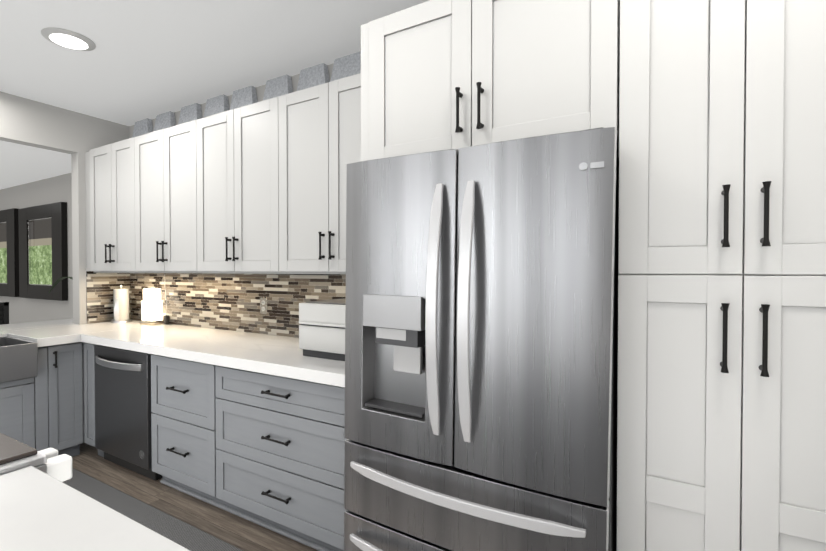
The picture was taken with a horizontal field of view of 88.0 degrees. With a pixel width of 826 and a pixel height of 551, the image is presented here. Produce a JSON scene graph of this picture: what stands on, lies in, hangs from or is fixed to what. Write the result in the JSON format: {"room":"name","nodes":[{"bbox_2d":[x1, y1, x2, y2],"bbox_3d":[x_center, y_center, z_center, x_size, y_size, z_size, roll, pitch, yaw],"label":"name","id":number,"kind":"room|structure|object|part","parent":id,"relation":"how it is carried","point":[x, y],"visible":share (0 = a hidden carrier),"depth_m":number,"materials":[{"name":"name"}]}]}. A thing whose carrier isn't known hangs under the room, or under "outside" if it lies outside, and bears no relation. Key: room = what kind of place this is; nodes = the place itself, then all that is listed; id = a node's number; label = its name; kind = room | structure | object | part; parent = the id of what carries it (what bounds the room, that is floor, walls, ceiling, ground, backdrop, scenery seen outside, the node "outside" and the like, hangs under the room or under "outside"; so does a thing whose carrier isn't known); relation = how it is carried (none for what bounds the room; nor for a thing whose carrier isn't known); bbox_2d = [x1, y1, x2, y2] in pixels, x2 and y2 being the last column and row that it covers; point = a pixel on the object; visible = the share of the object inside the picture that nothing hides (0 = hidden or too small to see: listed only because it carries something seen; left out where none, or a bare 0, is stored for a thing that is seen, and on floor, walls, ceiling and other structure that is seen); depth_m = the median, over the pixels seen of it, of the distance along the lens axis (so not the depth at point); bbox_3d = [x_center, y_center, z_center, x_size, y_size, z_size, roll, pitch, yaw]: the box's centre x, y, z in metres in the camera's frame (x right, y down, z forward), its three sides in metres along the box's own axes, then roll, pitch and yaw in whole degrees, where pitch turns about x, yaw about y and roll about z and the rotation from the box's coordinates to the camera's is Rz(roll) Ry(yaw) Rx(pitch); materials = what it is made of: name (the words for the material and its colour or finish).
{"room":"kitchen","nodes":[
{"label":"kitchen","id":0,"kind":"room"},
{"bbox_2d":[0,91,127,324],"bbox_3d":[-4.028,-0.001,1.709,0.120,2.720,5.340,0,1,30],"label":"wall","id":1,"kind":"structure","parent":0,"point":[77,136],"depth_m":3.68,"materials":[{"name":"grey paint"}]},
{"bbox_2d":[0,208,18,296],"bbox_3d":[-5.277,-0.280,5.474,1.041,1.084,0.058,0,1,30],"label":"mirror","id":2,"kind":"object","parent":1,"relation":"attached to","point":[9,254],"visible":0.98,"depth_m":5.26,"materials":[{"name":"black mirror"}]},
{"bbox_3d":[-5.271,-0.285,5.486,0.547,0.755,0.016,0,1,30],"label":"glass","id":3,"kind":"part","parent":2,"relation":"part of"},
{"bbox_2d":[18,202,67,300],"bbox_3d":[-4.228,-0.263,4.875,1.115,1.064,0.058,0,1,30],"label":"mirror","id":4,"kind":"object","parent":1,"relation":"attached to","point":[43,254],"visible":0.94,"depth_m":4.84,"materials":[{"name":"black mirror"}]},
{"bbox_3d":[-4.221,-0.267,4.887,0.621,0.735,0.016,0,1,30],"label":"glass","id":5,"kind":"part","parent":4,"relation":"part of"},
{"bbox_2d":[86,271,130,323],"bbox_3d":[-2.733,0.183,3.847,0.006,0.464,0.350,0,1,30],"label":"tile backsplash","id":6,"kind":"structure","parent":1,"relation":"attached to","point":[100,287],"depth_m":3.80,"materials":[{"name":"tile"}]},
{"bbox_2d":[72,442,318,550],"bbox_3d":[-3.531,1.412,1.518,9.750,0.100,5.530,0,1,30],"label":"floor","id":7,"kind":"structure","parent":0,"point":[241,533],"depth_m":2.49,"materials":[{"name":"brown wood"}]},
{"bbox_2d":[0,302,8,324],"bbox_3d":[-4.017,0.800,4.040,0.443,1.058,0.426,0,1,30],"label":"chair","id":8,"kind":"object","parent":7,"relation":"on","point":[4,312],"visible":0.29,"depth_m":4.28,"materials":[{"name":"black"}]},
{"bbox_2d":[0,346,43,450],"bbox_3d":[-3.036,0.918,2.722,0.601,0.856,0.866,0,1,30],"label":"base cabinet","id":9,"kind":"object","parent":7,"relation":"on","point":[43,409],"depth_m":2.87,"materials":[{"name":"grey wood"}]},
{"bbox_2d":[0,432,71,481],"bbox_3d":[-1.395,0.895,0.953,0.757,0.924,0.800,0,1,30],"label":"range","id":10,"kind":"object","parent":7,"relation":"on","point":[15,455],"visible":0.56,"depth_m":1.07,"materials":[{"name":"silver metal"}]},
{"bbox_3d":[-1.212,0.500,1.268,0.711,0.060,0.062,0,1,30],"label":"knob","id":11,"kind":"part","parent":10,"relation":"part of","materials":[{"name":"white plastic"}]},
{"bbox_2d":[44,342,84,456],"bbox_3d":[-2.755,0.912,3.213,0.601,0.856,0.266,0,1,30],"label":"base cabinet","id":12,"kind":"object","parent":7,"relation":"on","point":[63,363],"depth_m":3.07,"materials":[{"name":"grey wood"}]},
{"bbox_3d":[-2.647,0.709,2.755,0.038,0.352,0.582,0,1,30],"label":"handle","id":13,"kind":"part","parent":12,"relation":"part of","materials":[{"name":"brown metal"}]},
{"bbox_2d":[0,466,189,550],"bbox_3d":[-0.208,0.924,-0.011,2.249,0.915,1.105,0,1,30],"label":"kitchen island","id":14,"kind":"object","parent":7,"relation":"on","point":[40,510],"visible":1,"depth_m":0.79,"materials":[{"name":"white stone"}]},
{"bbox_2d":[94,345,162,480],"bbox_3d":[-1.851,0.908,3.117,0.677,0.841,0.654,0,1,30],"label":"dishwasher","id":15,"kind":"object","parent":7,"relation":"on","point":[123,436],"visible":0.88,"depth_m":2.85,"materials":[{"name":"black metal"}]},
{"bbox_3d":[-1.997,0.589,2.857,0.577,0.044,0.065,0,1,30],"label":"handle","id":16,"kind":"part","parent":15,"relation":"part of","materials":[{"name":"silver metal"}]},
{"bbox_2d":[63,468,242,550],"bbox_3d":[-1.046,1.351,1.937,3.350,0.010,0.485,0,1,30],"label":"mat","id":17,"kind":"object","parent":7,"relation":"on","point":[180,532],"visible":0.16,"depth_m":2.38,"materials":[{"name":"grey fabric"}]},
{"bbox_2d":[151,354,215,505],"bbox_3d":[-1.232,0.917,2.839,0.639,0.856,0.637,0,1,30],"label":"base cabinet","id":18,"kind":"object","parent":7,"relation":"on","point":[183,392],"depth_m":2.55,"materials":[{"name":"grey wood"}]},
{"bbox_2d":[212,365,346,550],"bbox_3d":[-0.487,0.923,2.413,1.078,0.856,0.637,0,1,30],"label":"base cabinet","id":19,"kind":"object","parent":7,"relation":"on","point":[267,451],"depth_m":2.15,"materials":[{"name":"grey wood"}]},
{"bbox_2d":[0,319,344,387],"bbox_3d":[-1.735,0.457,2.946,3.780,0.058,0.938,0,1,30],"label":"countertop","id":20,"kind":"structure","parent":19,"relation":"on","point":[281,356],"depth_m":2.54,"materials":[{"name":"stone"}]},
{"bbox_2d":[0,336,37,382],"bbox_3d":[-2.962,0.571,2.654,0.520,0.235,0.835,0,1,30],"label":"sink","id":21,"kind":"object","parent":20,"relation":"in","point":[18,359],"visible":1,"depth_m":2.81,"materials":[{"name":"silver metal"}]},
{"bbox_2d":[49,277,72,292],"bbox_3d":[-3.145,0.128,4.037,0.462,0.569,0.314,0,1,30],"label":"faucet","id":22,"kind":"object","parent":20,"relation":"on","point":[57,282],"visible":0.15,"depth_m":4.01,"materials":[{"name":"black metal"}]},
{"bbox_2d":[110,285,132,322],"bbox_3d":[-2.611,0.251,3.829,0.170,0.330,0.170,0,1,30],"label":"paper towel holder","id":23,"kind":"object","parent":20,"relation":"on","point":[121,303],"visible":1,"depth_m":3.78,"materials":[{"name":"white paper"}]},
{"bbox_3d":[-2.595,0.305,3.745,0.038,0.200,0.038,0,1,30],"label":"arm","id":24,"kind":"part","parent":23,"relation":"part of"},
{"bbox_2d":[139,288,169,324],"bbox_3d":[-2.221,0.200,3.673,0.235,0.435,0.126,0,1,30],"label":"lamp","id":25,"kind":"object","parent":20,"relation":"on","point":[152,305],"visible":1,"depth_m":3.65,"materials":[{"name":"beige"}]},
{"bbox_3d":[-2.251,0.250,3.688,0.156,0.275,0.096,0,1,30],"label":"lamp shade","id":26,"kind":"part","parent":25,"relation":"part of","materials":[{"name":"white fabric"}]},
{"bbox_3d":[-2.126,0.200,3.672,0.067,0.435,0.033,0,1,30],"label":"cord","id":27,"kind":"part","parent":25,"relation":"part of","materials":[{"name":"white plastic"}]},
{"bbox_2d":[299,298,345,360],"bbox_3d":[-0.330,0.288,2.398,0.420,0.292,0.452,0,1,30],"label":"bread box","id":28,"kind":"object","parent":20,"relation":"on","point":[322,329],"visible":0.33,"depth_m":2.24,"materials":[{"name":"grey metal"}]},
{"bbox_2d":[344,127,618,550],"bbox_3d":[0.334,0.465,1.728,0.928,1.765,0.948,0,1,30],"label":"fridge","id":29,"kind":"object","parent":7,"relation":"on","point":[481,342],"visible":1,"depth_m":1.31,"materials":[{"name":"grey metal"}]},
{"bbox_3d":[-0.056,0.272,1.517,0.236,0.407,0.090,1,1,30],"label":"panel","id":30,"kind":"part","parent":29,"relation":"part of","materials":[{"name":"grey metal"}]},
{"bbox_2d":[616,0,825,550],"bbox_3d":[1.060,0.166,1.445,0.619,2.394,0.766,0,1,30],"label":"pantry","id":31,"kind":"object","parent":7,"relation":"on","point":[721,412],"visible":1,"depth_m":1.17,"materials":[{"name":"white wood"}]},
{"bbox_3d":[0.876,0.009,1.129,0.102,0.500,0.039,0,1,30],"label":"handle","id":32,"kind":"part","parent":31,"relation":"part of","materials":[{"name":"brown metal"}]},
{"bbox_2d":[0,0,428,189],"bbox_3d":[-3.531,-1.258,1.483,9.750,0.400,5.530,0,1,30],"label":"ceiling","id":33,"kind":"structure","parent":0,"point":[148,59],"depth_m":2.62,"materials":[{"name":"white paint"}]},
{"bbox_2d":[41,27,95,50],"bbox_3d":[-1.998,-1.363,2.483,0.250,0.014,0.250,0,1,30],"label":"recessed light","id":34,"kind":"object","parent":33,"relation":"in","point":[68,39],"visible":1,"depth_m":2.46,"materials":[{"name":"white plastic"}]},
{"bbox_2d":[128,63,333,337],"bbox_3d":[-2.196,-0.029,3.835,10.050,2.720,0.150,0,1,30],"label":"wall","id":35,"kind":"structure","parent":0,"point":[260,90],"depth_m":3.13,"materials":[{"name":"grey paint"}]},
{"bbox_2d":[85,138,132,272],"bbox_3d":[-2.384,-0.540,3.628,0.816,1.032,0.377,0,1,30],"label":"upper cabinet","id":36,"kind":"object","parent":35,"relation":"attached to","point":[108,168],"depth_m":3.44,"materials":[{"name":"white wood"}]},
{"bbox_2d":[133,120,196,272],"bbox_3d":[-1.698,-0.535,3.236,0.763,1.032,0.377,0,1,30],"label":"upper cabinet","id":37,"kind":"object","parent":35,"relation":"attached to","point":[164,160],"depth_m":3.06,"materials":[{"name":"white wood"}]},
{"bbox_2d":[197,97,276,273],"bbox_3d":[-1.030,-0.530,2.854,0.776,1.032,0.377,0,1,30],"label":"upper cabinet","id":38,"kind":"object","parent":35,"relation":"attached to","point":[257,188],"depth_m":2.67,"materials":[{"name":"white wood"}]},
{"bbox_2d":[130,273,345,337],"bbox_3d":[-1.251,0.192,3.206,3.202,0.464,0.006,0,1,30],"label":"tile backsplash","id":39,"kind":"structure","parent":35,"relation":"attached to","point":[220,301],"depth_m":3.25,"materials":[{"name":"tile"}]},
{"bbox_2d":[260,298,266,313],"bbox_3d":[-1.085,0.220,3.102,0.072,0.118,0.007,0,1,30],"label":"electrical outlet plate","id":40,"kind":"object","parent":39,"relation":"attached to","point":[263,305],"visible":1,"depth_m":3.10,"materials":[{"name":"beige plastic"}]},
{"bbox_2d":[277,73,360,273],"bbox_3d":[-0.363,-0.525,2.473,0.761,1.032,0.377,0,1,30],"label":"upper cabinet","id":41,"kind":"object","parent":35,"relation":"attached to","point":[319,126],"depth_m":2.36,"materials":[{"name":"white wood"}]},
{"bbox_2d":[132,51,360,137],"bbox_3d":[-1.415,-1.217,3.241,2.631,0.323,0.071,0,1,30],"label":"blocks","id":42,"kind":"object","parent":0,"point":[343,67],"visible":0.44,"depth_m":3.08},
{"bbox_2d":[361,0,619,160],"bbox_3d":[0.370,0.161,1.839,0.964,2.393,0.766,0,1,30],"label":"wall cabinet","id":43,"kind":"object","parent":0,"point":[437,75],"visible":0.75,"depth_m":1.50,"materials":[{"name":"white wood"}]},
{"bbox_3d":[0.198,-0.588,1.508,0.098,0.155,0.039,0,1,30],"label":"handle","id":44,"kind":"part","parent":43,"relation":"part of","materials":[{"name":"brown metal"}]}
]}

